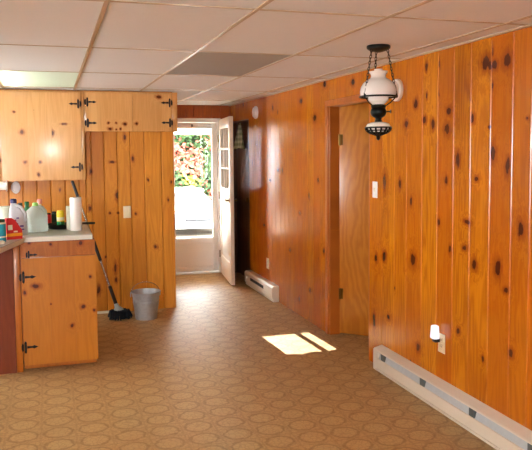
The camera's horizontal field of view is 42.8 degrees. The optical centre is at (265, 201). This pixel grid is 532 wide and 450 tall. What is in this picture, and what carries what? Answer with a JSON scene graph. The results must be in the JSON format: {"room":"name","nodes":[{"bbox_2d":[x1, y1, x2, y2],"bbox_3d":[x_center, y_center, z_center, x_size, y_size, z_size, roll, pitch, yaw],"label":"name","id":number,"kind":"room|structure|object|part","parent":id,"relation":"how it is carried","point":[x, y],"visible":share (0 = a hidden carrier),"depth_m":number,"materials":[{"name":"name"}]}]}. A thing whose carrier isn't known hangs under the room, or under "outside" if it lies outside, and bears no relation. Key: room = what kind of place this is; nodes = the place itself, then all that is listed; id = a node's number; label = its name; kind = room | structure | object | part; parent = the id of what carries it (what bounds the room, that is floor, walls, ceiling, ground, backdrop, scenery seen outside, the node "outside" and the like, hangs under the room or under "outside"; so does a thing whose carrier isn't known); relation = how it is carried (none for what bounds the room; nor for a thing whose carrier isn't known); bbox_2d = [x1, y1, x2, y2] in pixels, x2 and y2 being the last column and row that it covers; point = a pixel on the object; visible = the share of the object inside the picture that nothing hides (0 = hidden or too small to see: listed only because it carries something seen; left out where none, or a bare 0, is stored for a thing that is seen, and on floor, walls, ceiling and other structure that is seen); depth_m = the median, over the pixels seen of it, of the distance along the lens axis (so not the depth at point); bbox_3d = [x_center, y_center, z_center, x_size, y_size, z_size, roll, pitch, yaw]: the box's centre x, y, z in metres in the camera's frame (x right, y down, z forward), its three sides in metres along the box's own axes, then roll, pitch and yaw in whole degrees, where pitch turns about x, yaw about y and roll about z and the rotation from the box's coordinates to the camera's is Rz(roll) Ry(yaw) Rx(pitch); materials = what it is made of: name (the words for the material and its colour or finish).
{"room":"kitchen","nodes":[
{"label":"kitchen","id":0,"kind":"room"},
{"bbox_2d":[0,89,175,310],"bbox_3d":[-2.759,0.042,6.188,3.860,2.159,0.090,-2,4,-18],"label":"wall","id":1,"kind":"structure","parent":0,"point":[135,170],"depth_m":6.59,"materials":[{"name":"brown wood"}]},
{"bbox_2d":[0,181,7,190],"bbox_3d":[-2.519,-0.136,6.088,0.390,0.096,0.219,-2,4,-18],"label":"wall lamp","id":2,"kind":"object","parent":1,"relation":"attached to","point":[3,184],"visible":1,"depth_m":6.04,"materials":[{"name":"white plastic"}]},
{"bbox_2d":[11,182,19,193],"bbox_3d":[-2.308,-0.127,6.265,0.080,0.112,0.012,-2,4,-18],"label":"wall plaque","id":3,"kind":"object","parent":1,"relation":"attached to","point":[15,187],"visible":1,"depth_m":6.26,"materials":[{"name":"white plastic"}]},
{"bbox_2d":[0,90,85,180],"bbox_3d":[-2.354,-0.597,6.173,1.362,0.827,0.096,-2,4,-18],"label":"upper cabinet","id":4,"kind":"object","parent":1,"relation":"attached to","point":[42,137],"visible":1,"depth_m":6.23,"materials":[{"name":"brown wood"}]},
{"bbox_2d":[97,311,108,313],"bbox_3d":[-1.554,1.073,6.585,0.265,0.022,0.019,-2,4,-18],"label":"baseboard","id":5,"kind":"structure","parent":1,"relation":"attached to","point":[98,312],"depth_m":6.57,"materials":[{"name":"white laminate"}]},
{"bbox_2d":[123,206,130,217],"bbox_3d":[-1.347,0.104,6.587,0.072,0.116,0.012,-2,4,-18],"label":"light switch","id":6,"kind":"object","parent":1,"relation":"attached to","point":[126,209],"visible":1,"depth_m":6.59,"materials":[{"name":"beige plastic"}]},
{"bbox_2d":[83,91,177,131],"bbox_3d":[-1.288,-0.854,6.494,0.876,0.380,0.096,-2,4,-18],"label":"upper cabinet","id":7,"kind":"object","parent":1,"relation":"attached to","point":[104,111],"visible":0.99,"depth_m":6.45,"materials":[{"name":"brown wood"}]},
{"bbox_3d":[-1.477,-0.839,6.403,0.428,0.357,0.018,-2,4,-18],"label":"door","id":8,"kind":"part","parent":7,"relation":"part of","materials":[{"name":"brown wood"}]},
{"bbox_3d":[-1.091,-0.851,6.525,0.373,0.357,0.018,-2,4,-18],"label":"door","id":9,"kind":"part","parent":7,"relation":"part of","materials":[{"name":"brown wood"}]},
{"bbox_2d":[177,105,229,118],"bbox_3d":[-0.916,-0.153,8.637,1.140,2.159,0.100,-2,4,-18],"label":"wall","id":10,"kind":"structure","parent":0,"point":[183,111],"depth_m":8.56,"materials":[{"name":"red wood"}]},
{"bbox_2d":[173,123,218,272],"bbox_3d":[-0.903,-0.045,8.632,0.589,1.900,0.061,-2,4,-18],"label":"door","id":11,"kind":"structure","parent":10,"relation":"in","point":[198,254],"depth_m":8.68,"materials":[{"name":"white paint"}]},
{"bbox_2d":[176,118,220,274],"bbox_3d":[-0.908,-0.062,8.645,0.675,1.975,0.122,-2,4,-18],"label":"door frame","id":12,"kind":"structure","parent":10,"relation":"attached to","point":[180,120],"depth_m":8.65,"materials":[{"name":"white paint"}]},
{"bbox_2d":[218,116,237,284],"bbox_3d":[-0.499,-0.030,8.232,0.149,1.945,0.910,-2,4,-15],"label":"door","id":13,"kind":"structure","parent":10,"relation":"in","point":[225,137],"depth_m":8.08,"materials":[{"name":"beige paint"}]},
{"bbox_3d":[-0.484,-0.522,8.197,0.004,0.710,0.660,-1,4,-12],"label":"pane","id":14,"kind":"part","parent":13,"relation":"part of","materials":[{"name":"clear glass"}]},
{"bbox_2d":[0,273,495,449],"bbox_3d":[-0.537,1.360,3.500,6.600,0.120,10.400,-2,4,-18],"label":"floor","id":15,"kind":"structure","parent":0,"point":[229,367],"depth_m":4.38,"materials":[{"name":"tile"}]},
{"bbox_2d":[0,245,23,374],"bbox_3d":[-2.236,0.733,5.120,0.774,0.926,0.930,-2,4,-18],"label":"base cabinet","id":16,"kind":"object","parent":15,"relation":"on","point":[11,324],"visible":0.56,"depth_m":4.78,"materials":[{"name":"red wood"}]},
{"bbox_3d":[-2.120,0.763,4.685,0.730,0.926,0.030,-2,4,-18],"label":"panel","id":17,"kind":"part","parent":16,"relation":"part of","materials":[{"name":"red wood"}]},
{"bbox_2d":[0,221,91,252],"bbox_3d":[-1.961,0.263,4.864,1.372,0.036,1.560,-2,4,-18],"label":"countertop","id":18,"kind":"structure","parent":16,"relation":"on","point":[51,234],"depth_m":4.84,"materials":[{"name":"grey laminate"}]},
{"bbox_2d":[0,219,5,241],"bbox_3d":[-1.768,0.194,4.499,0.088,0.150,0.088,-2,4,-18],"label":"can","id":19,"kind":"object","parent":18,"relation":"on","point":[2,221],"visible":0.88,"depth_m":4.48,"materials":[{"name":"blue metal"}]},
{"bbox_2d":[0,206,9,218],"bbox_3d":[-1.983,0.130,5.184,0.137,0.182,0.138,-2,4,-18],"label":"plastic tub","id":20,"kind":"object","parent":18,"relation":"on","point":[4,210],"visible":0.34,"depth_m":5.12,"materials":[{"name":"white plastic"}]},
{"bbox_2d":[5,218,22,239],"bbox_3d":[-1.729,0.185,4.648,0.106,0.145,0.059,-4,5,-39],"label":"box","id":21,"kind":"object","parent":18,"relation":"on","point":[13,230],"visible":0.89,"depth_m":4.62,"materials":[{"name":"red cardboard"}]},
{"bbox_2d":[9,199,27,234],"bbox_3d":[-1.791,0.109,4.906,0.130,0.261,0.094,-2,4,-18],"label":"bottle","id":22,"kind":"object","parent":18,"relation":"on","point":[17,212],"visible":0.8,"depth_m":4.87,"materials":[{"name":"white plastic"}]},
{"bbox_3d":[-1.759,0.079,4.883,0.081,0.124,0.023,-1,4,-5],"label":"handle","id":23,"kind":"part","parent":22,"relation":"part of","materials":[{"name":"white plastic"}]},
{"bbox_2d":[24,201,28,210],"bbox_3d":[-1.865,0.106,5.304,0.066,0.210,0.050,-2,4,-18],"label":"detergent bottle","id":24,"kind":"object","parent":18,"relation":"on","point":[26,203],"visible":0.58,"depth_m":5.29,"materials":[{"name":"green plastic"}]},
{"bbox_2d":[26,202,47,232],"bbox_3d":[-1.727,0.117,5.095,0.152,0.216,0.155,-4,6,-43],"label":"plastic jug","id":25,"kind":"object","parent":18,"relation":"on","point":[37,217],"visible":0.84,"depth_m":5.04,"materials":[{"name":"white plastic"}]},
{"bbox_3d":[-1.669,0.087,5.085,0.073,0.115,0.025,0,4,12],"label":"handle","id":26,"kind":"part","parent":25,"relation":"part of","materials":[{"name":"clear plastic"}]},
{"bbox_2d":[47,213,50,222],"bbox_3d":[-1.735,0.147,5.411,0.044,0.110,0.044,-2,4,-18],"label":"spice jar","id":27,"kind":"object","parent":18,"relation":"on","point":[48,214],"visible":0.46,"depth_m":5.39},
{"bbox_2d":[51,211,56,222],"bbox_3d":[-1.700,0.140,5.453,0.040,0.118,0.040,-2,4,-18],"label":"spice jar","id":28,"kind":"object","parent":18,"relation":"on","point":[54,217],"visible":0.66,"depth_m":5.44,"materials":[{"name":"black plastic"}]},
{"bbox_2d":[48,222,66,229],"bbox_3d":[-1.598,0.191,5.289,0.222,0.037,0.222,-2,4,-18],"label":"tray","id":29,"kind":"object","parent":18,"relation":"on","point":[54,226],"depth_m":5.20,"materials":[{"name":"black plastic"}]},
{"bbox_2d":[66,206,69,229],"bbox_3d":[-1.501,0.127,5.168,0.036,0.182,0.040,-2,4,-18],"label":"plastic tub","id":30,"kind":"object","parent":18,"relation":"on","point":[67,207],"visible":0.67,"depth_m":5.15,"materials":[{"name":"white plastic"}]},
{"bbox_2d":[48,222,94,229],"bbox_3d":[-1.526,0.189,5.312,0.374,0.038,0.222,-2,4,-18],"label":"frying pan","id":31,"kind":"object","parent":18,"relation":"on","point":[54,226],"visible":0.56,"depth_m":5.21,"materials":[{"name":"black metal"}]},
{"bbox_2d":[56,210,64,224],"bbox_3d":[-1.599,0.137,5.285,0.058,0.134,0.058,-2,4,-18],"label":"can","id":32,"kind":"object","parent":31,"relation":"in","point":[60,213],"visible":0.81,"depth_m":5.26,"materials":[{"name":"yellow metal"}]},
{"bbox_2d":[69,197,81,230],"bbox_3d":[-1.434,0.095,5.125,0.086,0.250,0.086,-2,4,-18],"label":"paper towel roll","id":33,"kind":"object","parent":18,"relation":"on","point":[75,202],"visible":1,"depth_m":5.09,"materials":[{"name":"white paper"}]},
{"bbox_2d":[19,236,98,368],"bbox_3d":[-1.619,0.713,5.300,0.525,0.928,0.957,-2,4,-18],"label":"base cabinet","id":34,"kind":"object","parent":15,"relation":"on","point":[57,279],"visible":0.88,"depth_m":4.85,"materials":[{"name":"brown wood"}]},
{"bbox_3d":[-1.479,0.334,4.842,0.504,0.104,0.018,-2,4,-18],"label":"rail","id":35,"kind":"part","parent":34,"relation":"part of","materials":[{"name":"brown wood"}]},
{"bbox_2d":[71,181,132,320],"bbox_3d":[-1.552,0.451,6.316,0.586,1.286,0.200,0,4,8],"label":"mop","id":36,"kind":"object","parent":15,"relation":"on","point":[124,313],"visible":0.99,"depth_m":6.34,"materials":[{"name":"metal"}]},
{"bbox_3d":[-1.584,0.463,6.367,0.429,1.091,0.021,1,4,18],"label":"handle","id":37,"kind":"part","parent":36,"relation":"part of","materials":[{"name":"metal"}]},
{"bbox_2d":[114,303,123,310],"bbox_3d":[-1.376,0.998,6.341,0.098,0.099,0.098,-2,4,-18],"label":"socket","id":38,"kind":"object","parent":36,"relation":"attached to","point":[117,308],"depth_m":6.32,"materials":[{"name":"plastic"}]},
{"bbox_2d":[130,282,160,320],"bbox_3d":[-1.124,0.927,6.364,0.280,0.338,0.278,-2,4,-18],"label":"bucket","id":39,"kind":"object","parent":15,"relation":"on","point":[145,300],"visible":1,"depth_m":6.28,"materials":[{"name":"metal"}]},
{"bbox_2d":[0,0,531,104],"bbox_3d":[-1.226,-0.805,2.932,5.120,0.015,10.673,-2,4,-18],"label":"ceiling","id":40,"kind":"structure","parent":0,"point":[22,22],"depth_m":3.45,"materials":[{"name":"tile"}]},
{"bbox_2d":[0,71,77,86],"bbox_3d":[-1.831,-1.036,5.450,0.606,0.120,1.216,-2,4,-18],"label":"fluorescent fixture","id":41,"kind":"object","parent":40,"relation":"attached to","point":[7,78],"visible":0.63,"depth_m":5.39,"materials":[{"name":"white plastic"}]},
{"bbox_2d":[167,52,290,75],"bbox_3d":[-0.299,-0.939,4.661,0.606,0.015,1.216,-2,4,-18],"label":"tile","id":42,"kind":"structure","parent":40,"relation":"attached to","point":[201,63],"depth_m":4.57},
{"bbox_2d":[0,0,531,105],"bbox_3d":[-1.257,-0.805,2.866,5.038,0.034,10.582,-2,4,-18],"label":"grid","id":43,"kind":"object","parent":40,"relation":"attached to","point":[106,2],"visible":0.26,"depth_m":3.69,"materials":[{"name":"white metal"}]},
{"bbox_2d":[359,44,397,139],"bbox_3d":[0.637,-0.612,3.853,0.220,0.534,0.220,-2,4,-18],"label":"hanging lamp","id":44,"kind":"object","parent":40,"relation":"hanging from","point":[378,89],"visible":1,"depth_m":3.81,"materials":[{"name":"white glass"}]},
{"bbox_3d":[0.572,-0.725,3.801,0.058,0.266,0.013,-3,5,-34],"label":"chain","id":45,"kind":"part","parent":44,"relation":"part of","materials":[{"name":"brown metal"}]},
{"bbox_3d":[0.638,-0.500,3.861,0.092,0.102,0.092,-2,4,-18],"label":"burner","id":46,"kind":"part","parent":44,"relation":"part of","materials":[{"name":"brown metal"}]},
{"bbox_3d":[0.637,-0.665,3.849,0.208,0.139,0.208,-2,4,-18],"label":"lamp shade","id":47,"kind":"part","parent":44,"relation":"part of","materials":[{"name":"white glass"}]},
{"bbox_2d":[365,126,391,139],"bbox_3d":[0.639,-0.385,3.869,0.155,0.079,0.155,-2,4,-18],"label":"basket","id":48,"kind":"object","parent":44,"relation":"on","point":[377,131],"depth_m":3.82,"materials":[{"name":"metal"}]},
{"bbox_3d":[0.635,-0.860,3.835,0.134,0.038,0.134,-2,4,-18],"label":"ceiling plate","id":49,"kind":"part","parent":44,"relation":"part of","materials":[{"name":"brown metal"}]},
{"bbox_3d":[0.706,-0.727,3.811,0.063,0.266,0.015,1,5,25],"label":"chain","id":50,"kind":"part","parent":44,"relation":"part of","materials":[{"name":"brown metal"}]},
{"bbox_2d":[230,26,531,430],"bbox_3d":[1.115,0.168,3.973,0.090,2.159,10.060,-2,4,-18],"label":"wall","id":51,"kind":"structure","parent":0,"point":[451,211],"depth_m":4.10,"materials":[{"name":"brown wood"}]},
{"bbox_2d":[233,119,249,272],"bbox_3d":[-0.242,-0.127,8.327,0.138,2.139,1.000,-2,4,-18],"label":"door frame","id":52,"kind":"structure","parent":51,"relation":"attached to","point":[245,120],"depth_m":8.64,"materials":[{"name":"brown wood"}]},
{"bbox_2d":[236,121,248,275],"bbox_3d":[-0.277,-0.017,8.334,0.097,1.900,0.700,-2,4,-18],"label":"door","id":53,"kind":"structure","parent":51,"relation":"in","point":[242,154],"depth_m":8.40,"materials":[{"name":"brown wood"}]},
{"bbox_2d":[233,123,244,148],"bbox_3d":[-0.320,-0.802,8.339,0.059,0.326,0.440,-2,4,-18],"label":"hanging cloth","id":54,"kind":"object","parent":53,"relation":"hanging from","point":[239,143],"visible":1,"depth_m":8.31,"materials":[{"name":"fabric"}]},
{"bbox_2d":[252,106,257,118],"bbox_3d":[-0.126,-0.990,7.568,0.040,0.140,0.140,-2,4,-18],"label":"smoke detector","id":55,"kind":"object","parent":51,"relation":"attached to","point":[255,109],"visible":1,"depth_m":7.53,"materials":[{"name":"white plastic"}]},
{"bbox_2d":[244,270,278,301],"bbox_3d":[-0.067,0.922,7.489,0.092,0.165,1.040,-2,4,-18],"label":"baseboard heater","id":56,"kind":"object","parent":51,"relation":"attached to","point":[265,287],"visible":1,"depth_m":7.33,"materials":[{"name":"beige metal"}]},
{"bbox_2d":[250,278,262,287],"bbox_3d":[-0.101,0.902,7.508,0.014,0.033,0.500,-2,4,-18],"label":"grille","id":57,"kind":"object","parent":56,"relation":"attached to","point":[257,283],"depth_m":7.51,"materials":[{"name":"metal"}]},
{"bbox_2d":[325,94,369,334],"bbox_3d":[0.696,0.175,5.273,0.106,1.965,0.985,-2,4,-18],"label":"door frame","id":58,"kind":"structure","parent":51,"relation":"attached to","point":[332,163],"depth_m":5.67,"materials":[{"name":"brown wood"}]},
{"bbox_2d":[338,102,368,335],"bbox_3d":[0.930,0.142,5.535,0.704,1.963,0.050,2,5,26],"label":"door","id":59,"kind":"structure","parent":51,"relation":"in","point":[353,139],"depth_m":5.62,"materials":[{"name":"brown wood"}]},
{"bbox_2d":[372,181,376,197],"bbox_3d":[0.775,-0.084,4.852,0.012,0.116,0.072,-2,4,-18],"label":"light switch","id":60,"kind":"object","parent":51,"relation":"attached to","point":[374,184],"visible":1,"depth_m":4.85,"materials":[{"name":"white plastic"}]},
{"bbox_2d":[229,24,531,105],"bbox_3d":[1.054,-0.892,3.874,0.019,0.028,10.050,-2,4,-18],"label":"trim","id":61,"kind":"structure","parent":51,"relation":"attached to","point":[529,25],"depth_m":4.24,"materials":[{"name":"wood"}]},
{"bbox_2d":[391,79,402,100],"bbox_3d":[0.851,-0.735,4.489,0.046,0.146,0.146,-2,4,-18],"label":"smoke detector","id":62,"kind":"object","parent":51,"relation":"attached to","point":[399,85],"visible":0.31,"depth_m":4.44,"materials":[{"name":"white plastic"}]},
{"bbox_2d":[438,333,444,353],"bbox_3d":[1.052,0.851,4.075,0.009,0.116,0.072,-2,4,-18],"label":"electrical outlet","id":63,"kind":"object","parent":51,"relation":"attached to","point":[441,345],"visible":0.98,"depth_m":4.07,"materials":[{"name":"beige plastic"}]},
{"bbox_2d":[430,325,439,342],"bbox_3d":[1.017,0.796,4.086,0.048,0.100,0.055,-2,4,-18],"label":"night light","id":64,"kind":"object","parent":63,"relation":"attached to","point":[434,333],"visible":1,"depth_m":4.06,"materials":[{"name":"white plastic"}]},
{"bbox_2d":[373,345,531,449],"bbox_3d":[1.091,1.169,3.886,0.068,0.169,1.975,-2,4,-18],"label":"baseboard heater","id":65,"kind":"object","parent":51,"relation":"attached to","point":[489,425],"visible":1,"depth_m":3.86,"materials":[{"name":"beige metal"}]},
{"bbox_3d":[1.093,1.237,3.891,0.056,0.032,1.935,-2,4,-18],"label":"foot rail","id":66,"kind":"part","parent":65,"relation":"part of","materials":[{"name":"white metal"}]},
{"bbox_3d":[-1.185,1.124,9.850,3.200,0.440,2.100,-2,4,-18],"label":"porch","id":67,"kind":"object","parent":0,"visible":0},
{"bbox_3d":[-1.509,-0.160,10.415,0.100,2.045,0.100,-2,4,-18],"label":"post","id":68,"kind":"object","parent":67,"relation":"on","visible":0},
{"bbox_2d":[174,128,210,134],"bbox_3d":[-1.065,-1.202,9.569,3.600,0.482,1.803,-2,4,-18],"label":"awning","id":69,"kind":"object","parent":68,"relation":"on","point":[182,131],"visible":0.12,"depth_m":10.50,"materials":[{"name":"white"}]},
{"label":"outside","id":70,"kind":"structure","parent":0,"visible":0},
{"bbox_2d":[176,228,212,237],"bbox_3d":[-3.528,0.397,24.514,36.000,0.200,31.300,-2,4,-18],"label":"ground","id":71,"kind":"structure","parent":70,"point":[199,232],"depth_m":17.24,"materials":[{"name":"concrete"}]},
{"bbox_2d":[174,134,211,199],"bbox_3d":[-3.561,-2.546,22.660,14.003,6.079,3.420,-2,4,-18],"label":"hedge","id":72,"kind":"object","parent":71,"relation":"on","point":[192,153],"visible":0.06,"depth_m":22.41,"materials":[{"name":"green plant"}]},
{"bbox_2d":[175,187,211,228],"bbox_3d":[-2.317,0.183,18.594,2.000,1.067,4.362,-2,4,-18],"label":"car","id":73,"kind":"object","parent":71,"relation":"on","point":[193,207],"visible":0.34,"depth_m":17.10,"materials":[{"name":"white paint"}]},
{"bbox_2d":[185,218,210,221],"bbox_3d":[-1.666,0.449,16.558,0.640,0.080,0.062,-2,4,-18],"label":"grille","id":74,"kind":"object","parent":73,"relation":"attached to","point":[186,219],"depth_m":16.53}
]}

